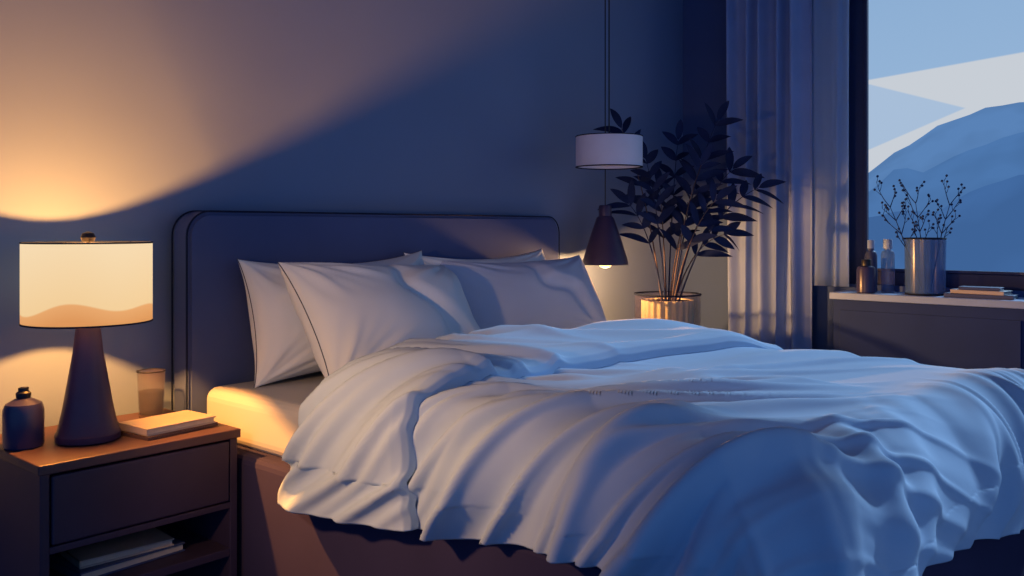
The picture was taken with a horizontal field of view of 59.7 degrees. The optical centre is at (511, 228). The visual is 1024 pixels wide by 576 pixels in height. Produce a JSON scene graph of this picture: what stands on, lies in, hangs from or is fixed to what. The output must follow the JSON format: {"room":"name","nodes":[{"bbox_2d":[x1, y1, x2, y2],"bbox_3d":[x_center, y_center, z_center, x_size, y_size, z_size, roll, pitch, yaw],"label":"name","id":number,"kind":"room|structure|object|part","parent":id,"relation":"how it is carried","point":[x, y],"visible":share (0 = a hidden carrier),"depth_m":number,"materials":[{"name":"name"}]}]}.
{"room":"bedroom","nodes":[
{"label":"bedroom","id":0,"kind":"room"},
{"bbox_2d":[0,0,682,433],"bbox_3d":[-1.094,-0.250,2.460,0.100,2.600,6.070,0,0,41],"label":"wall","id":1,"kind":"structure","parent":0,"point":[120,120],"depth_m":2.84,"materials":[{"name":"paint"}]},
{"bbox_2d":[683,0,1023,349],"bbox_3d":[2.493,-0.250,3.275,4.200,2.600,0.100,0,0,41],"label":"wall","id":2,"kind":"structure","parent":0,"point":[704,21],"depth_m":4.53,"materials":[{"name":"paint"}]},
{"bbox_2d":[726,0,811,349],"bbox_3d":[1.201,-0.205,4.213,0.422,2.490,0.084,0,0,41],"label":"curtain","id":3,"kind":"object","parent":2,"relation":"hanging from","point":[769,42],"visible":0.66,"depth_m":4.21,"materials":[{"name":"fabric"}]},
{"bbox_2d":[812,0,848,286],"bbox_3d":[1.443,-0.595,4.068,0.187,1.710,0.025,0,0,41],"label":"sheer curtain","id":4,"kind":"object","parent":2,"relation":"hanging from","point":[830,18],"visible":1,"depth_m":4.07,"materials":[{"name":"fabric"}]},
{"bbox_2d":[849,0,1023,289],"bbox_3d":[2.521,-0.525,3.280,2.565,1.550,0.055,0,0,41],"label":"frame","id":5,"kind":"object","parent":2,"relation":"attached to","point":[856,7],"visible":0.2,"depth_m":4.08,"materials":[{"name":"black metal"}]},
{"bbox_2d":[864,0,1023,274],"bbox_3d":[2.498,-0.521,3.262,2.395,1.418,0.022,0,0,41],"label":"bead","id":6,"kind":"object","parent":5,"relation":"attached to","point":[866,2],"depth_m":4.04},
{"bbox_3d":[0.480,-1.600,1.070,4.300,0.100,6.070,0,0,41],"label":"ceiling","id":7,"kind":"structure","parent":0,"visible":0},
{"bbox_2d":[583,0,627,267],"bbox_3d":[0.393,-0.693,3.768,0.194,1.715,0.194,0,0,41],"label":"pendant lamp","id":8,"kind":"object","parent":7,"relation":"hanging from","point":[605,248],"visible":0.98,"depth_m":3.72,"materials":[{"name":"metal"}]},
{"bbox_3d":[0.393,0.025,3.768,0.194,0.250,0.194,0,0,41],"label":"lamp shade","id":9,"kind":"part","parent":8,"relation":"part of","materials":[{"name":"metal"}]},
{"bbox_3d":[0.393,-0.820,3.768,0.005,1.460,0.005,0,0,-4],"label":"cord","id":10,"kind":"part","parent":8,"relation":"part of","materials":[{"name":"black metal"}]},
{"bbox_2d":[575,0,642,169],"bbox_3d":[0.386,-0.897,3.547,0.267,1.306,0.267,0,0,41],"label":"pendant lamp","id":11,"kind":"object","parent":7,"relation":"hanging from","point":[594,151],"visible":1,"depth_m":3.44,"materials":[{"name":"white fabric"}]},
{"bbox_3d":[0.386,-0.367,3.547,0.267,0.004,0.267,0,0,41],"label":"shade trim","id":12,"kind":"part","parent":11,"relation":"part of","materials":[{"name":"grey fabric"}]},
{"bbox_3d":[0.386,-0.246,3.547,0.267,0.004,0.267,0,0,41],"label":"shade trim","id":13,"kind":"part","parent":11,"relation":"part of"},
{"bbox_3d":[0.386,-0.905,3.547,0.005,1.290,0.005,0,0,26],"label":"cord","id":14,"kind":"part","parent":11,"relation":"part of","materials":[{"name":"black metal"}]},
{"bbox_3d":[0.386,-0.306,3.547,0.264,0.120,0.264,0,0,41],"label":"lamp shade","id":15,"kind":"part","parent":11,"relation":"part of","materials":[{"name":"white fabric"}]},
{"bbox_3d":[0.480,1.100,1.070,4.300,0.100,6.070,0,0,41],"label":"floor","id":16,"kind":"structure","parent":0,"visible":0},
{"bbox_2d":[0,408,240,575],"bbox_3d":[-0.983,0.775,2.187,0.388,0.550,0.480,0,0,41],"label":"nightstand","id":17,"kind":"object","parent":16,"relation":"on","point":[55,498],"visible":0.89,"depth_m":2.04,"materials":[{"name":"brown wood"}]},
{"bbox_2d":[2,387,44,450],"bbox_3d":[-1.122,0.430,2.050,0.086,0.137,0.086,0,0,41],"label":"bottle","id":18,"kind":"object","parent":17,"relation":"on","point":[23,417],"visible":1,"depth_m":2.02,"materials":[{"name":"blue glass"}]},
{"bbox_2d":[19,231,152,445],"bbox_3d":[-1.005,0.252,2.117,0.286,0.494,0.286,0,0,41],"label":"table lamp","id":19,"kind":"object","parent":17,"relation":"on","point":[86,286],"visible":1,"depth_m":2.02,"materials":[{"name":"ceramic"}]},
{"bbox_3d":[-1.005,0.032,2.117,0.286,0.004,0.286,0,0,-9],"label":"shade trim","id":20,"kind":"part","parent":19,"relation":"part of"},
{"bbox_3d":[-1.005,0.219,2.117,0.286,0.004,0.286,0,0,41],"label":"shade trim","id":21,"kind":"part","parent":19,"relation":"part of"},
{"bbox_3d":[-1.005,0.126,2.117,0.284,0.185,0.284,0,0,41],"label":"lamp shade","id":22,"kind":"part","parent":19,"relation":"part of","materials":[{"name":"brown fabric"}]},
{"bbox_2d":[49,527,184,575],"bbox_3d":[-0.959,0.775,2.160,0.183,0.040,0.262,0,0,39],"label":"book stack","id":23,"kind":"object","parent":17,"relation":"on","point":[113,555],"visible":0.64,"depth_m":2.10,"materials":[{"name":"grey paper"}]},
{"bbox_3d":[-0.847,0.602,2.067,0.018,0.148,0.420,0,0,41],"label":"drawer","id":24,"kind":"part","parent":17,"relation":"part of","materials":[{"name":"brown wood"}]},
{"bbox_2d":[136,368,165,417],"bbox_3d":[-0.960,0.438,2.376,0.073,0.124,0.073,0,0,41],"label":"drinking glass","id":25,"kind":"object","parent":17,"relation":"on","point":[150,400],"visible":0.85,"depth_m":2.35,"materials":[{"name":"glass"}]},
{"bbox_2d":[118,410,217,440],"bbox_3d":[-0.856,0.486,2.223,0.132,0.027,0.202,0,0,34],"label":"book","id":26,"kind":"object","parent":17,"relation":"on","point":[175,423],"visible":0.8,"depth_m":2.18,"materials":[{"name":"white paper"}]},
{"bbox_2d":[171,210,1023,575],"bbox_3d":[0.283,0.498,2.505,1.845,1.103,1.649,0,0,41],"label":"bed","id":27,"kind":"object","parent":16,"relation":"on","point":[214,360],"visible":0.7,"depth_m":2.46,"materials":[{"name":"fabric"}]},
{"bbox_3d":[0.307,0.507,2.476,1.740,0.145,1.550,0,0,41],"label":"mattress","id":28,"kind":"part","parent":27,"relation":"part of","materials":[{"name":"white fabric"}]},
{"bbox_2d":[237,250,423,387],"bbox_3d":[-0.504,0.254,2.728,0.237,0.367,0.706,0,0,39],"label":"pillow","id":29,"kind":"object","parent":27,"relation":"on","point":[282,349],"visible":0.39,"depth_m":2.48,"materials":[{"name":"fabric"}]},
{"bbox_3d":[-0.377,0.475,3.087,0.085,1.050,1.640,0,0,41],"label":"headboard","id":30,"kind":"part","parent":27,"relation":"part of","materials":[{"name":"fabric"}]},
{"bbox_2d":[277,262,479,377],"bbox_3d":[-0.353,0.269,2.634,0.314,0.361,0.700,0,0,35],"label":"pillow","id":31,"kind":"object","parent":27,"relation":"on","point":[347,312],"visible":0.64,"depth_m":2.44,"materials":[{"name":"fabric"}]},
{"bbox_2d":[403,249,545,264],"bbox_3d":[-0.098,0.254,3.201,0.229,0.353,0.723,0,0,41],"label":"pillow","id":32,"kind":"object","parent":27,"relation":"on","point":[538,255],"visible":0.21,"depth_m":3.21,"materials":[{"name":"fabric"}]},
{"bbox_2d":[441,255,606,328],"bbox_3d":[0.065,0.266,3.221,0.265,0.328,0.788,0,0,41],"label":"pillow","id":33,"kind":"object","parent":27,"relation":"on","point":[558,293],"visible":0.53,"depth_m":3.11,"materials":[{"name":"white fabric"}]},
{"bbox_3d":[0.307,0.748,2.467,1.759,0.345,1.615,0,0,41],"label":"frame rail","id":34,"kind":"part","parent":27,"relation":"part of","materials":[{"name":"fabric"}]},
{"bbox_2d":[277,318,1023,575],"bbox_3d":[0.528,0.494,2.251,1.437,0.475,1.852,0,0,41],"label":"duvet","id":35,"kind":"object","parent":27,"relation":"on","point":[644,446],"visible":1,"depth_m":1.66,"materials":[{"name":"fabric"}]},
{"bbox_2d":[829,290,1023,368],"bbox_3d":[2.421,0.662,3.148,2.540,0.775,0.265,0,0,41],"label":"base cabinet","id":36,"kind":"object","parent":16,"relation":"on","point":[963,333],"visible":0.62,"depth_m":3.62,"materials":[{"name":"paint"}]},
{"bbox_2d":[856,259,875,292],"bbox_3d":[1.523,0.202,3.838,0.078,0.144,0.078,0,0,41],"label":"bottle","id":37,"kind":"object","parent":36,"relation":"on","point":[865,273],"visible":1,"depth_m":3.81,"materials":[{"name":"brown glass"}]},
{"bbox_2d":[865,240,876,291],"bbox_3d":[1.577,0.161,3.923,0.052,0.226,0.052,0,0,41],"label":"slim bottle","id":38,"kind":"object","parent":36,"relation":"on","point":[871,254],"visible":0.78,"depth_m":3.90,"materials":[{"name":"glass"}]},
{"bbox_2d":[881,239,894,292],"bbox_3d":[1.627,0.159,3.866,0.056,0.230,0.056,0,0,41],"label":"bottle","id":39,"kind":"object","parent":36,"relation":"on","point":[887,255],"visible":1,"depth_m":3.84,"materials":[{"name":"glass"}]},
{"bbox_2d":[873,174,965,295],"bbox_3d":[1.714,0.023,3.736,0.375,0.504,0.164,0,0,2],"label":"vase","id":40,"kind":"object","parent":36,"relation":"on","point":[924,257],"visible":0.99,"depth_m":3.69,"materials":[{"name":"silver metal"}]},
{"bbox_2d":[944,286,1018,299],"bbox_3d":[1.879,0.254,3.577,0.254,0.043,0.119,0,0,41],"label":"book stack","id":41,"kind":"object","parent":36,"relation":"on","point":[980,292],"visible":1,"depth_m":3.54,"materials":[{"name":"white paper"}]},
{"bbox_3d":[0.627,0.800,3.815,0.488,0.500,0.632,0,0,41],"label":"nightstand","id":42,"kind":"object","parent":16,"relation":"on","visible":0},
{"bbox_2d":[593,101,785,323],"bbox_3d":[0.758,-0.003,3.847,0.822,1.105,0.317,0,0,10],"label":"potted plant","id":43,"kind":"object","parent":42,"relation":"on","point":[680,309],"visible":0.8,"depth_m":3.82,"materials":[{"name":"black plant"}]},
{"bbox_3d":[0.562,-0.057,3.857,0.179,0.755,0.008,0,0,1],"label":"stem","id":44,"kind":"part","parent":43,"relation":"part of","materials":[{"name":"brown plant"}]},
{"bbox_3d":[0.577,0.107,3.824,0.162,0.428,0.009,0,0,-16],"label":"stem","id":45,"kind":"part","parent":43,"relation":"part of","materials":[{"name":"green plant"}]},
{"bbox_3d":[0.614,0.014,3.795,0.129,0.613,0.011,0,0,-41],"label":"stem","id":46,"kind":"part","parent":43,"relation":"part of","materials":[{"name":"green plant"}]},
{"bbox_3d":[0.659,0.068,3.885,0.008,0.504,0.051,0,0,-26],"label":"stem","id":47,"kind":"part","parent":43,"relation":"part of","materials":[{"name":"brown plant"}]},
{"bbox_3d":[0.671,0.427,3.856,0.224,0.244,0.227,0,0,41],"label":"pot","id":48,"kind":"part","parent":43,"relation":"part of","materials":[{"name":"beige metal"}]},
{"bbox_3d":[0.703,-0.035,3.904,0.009,0.712,0.088,0,0,38],"label":"stem","id":49,"kind":"part","parent":43,"relation":"part of","materials":[{"name":"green plant"}]},
{"bbox_3d":[0.718,0.128,3.857,0.081,0.384,0.008,0,0,-2],"label":"stem","id":50,"kind":"part","parent":43,"relation":"part of","materials":[{"name":"brown plant"}]},
{"bbox_3d":[0.741,0.025,3.806,0.136,0.591,0.010,0,0,31],"label":"stem","id":51,"kind":"part","parent":43,"relation":"part of","materials":[{"name":"brown plant"}]},
{"bbox_3d":[0.769,0.100,3.781,0.191,0.441,0.012,0,0,32],"label":"stem","id":52,"kind":"part","parent":43,"relation":"part of","materials":[{"name":"brown plant"}]},
{"bbox_3d":[0.790,-0.074,3.857,0.195,0.790,0.008,0,0,-1],"label":"stem","id":53,"kind":"part","parent":43,"relation":"part of","materials":[{"name":"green plant"}]},
{"bbox_3d":[0.819,0.171,3.887,0.243,0.300,0.009,0,0,-10],"label":"stem","id":54,"kind":"part","parent":43,"relation":"part of","materials":[{"name":"plant"}]},
{"bbox_3d":[0.834,0.029,3.887,0.266,0.583,0.009,0,0,-9],"label":"stem","id":55,"kind":"part","parent":43,"relation":"part of","materials":[{"name":"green plant"}]},
{"bbox_3d":[0.882,0.072,3.824,0.341,0.498,0.009,0,0,7],"label":"stem","id":56,"kind":"part","parent":43,"relation":"part of","materials":[{"name":"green plant"}]},
{"label":"outside","id":57,"kind":"structure","parent":0,"visible":0},
{"bbox_2d":[869,102,1023,190],"bbox_3d":[69.470,-5.578,78.716,216.000,27.156,30.673,0,0,41],"label":"mountain ridge","id":58,"kind":"object","parent":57,"point":[987,125],"visible":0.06,"depth_m":106.27,"materials":[{"name":"blue"}]},
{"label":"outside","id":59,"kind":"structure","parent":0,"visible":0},
{"bbox_2d":[869,132,1023,216],"bbox_3d":[55.025,-1.700,62.348,171.000,19.400,24.454,0,0,41],"label":"mountain ridge","id":60,"kind":"object","parent":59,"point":[1001,159],"visible":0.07,"depth_m":83.59,"materials":[{"name":"blue"}]},
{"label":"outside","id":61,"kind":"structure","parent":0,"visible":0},
{"bbox_2d":[869,175,1023,271],"bbox_3d":[40.561,1.550,45.959,126.000,12.900,18.219,0,0,41],"label":"mountain ridge","id":62,"kind":"object","parent":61,"point":[988,235],"visible":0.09,"depth_m":59.37,"materials":[{"name":"blue"}]}
]}

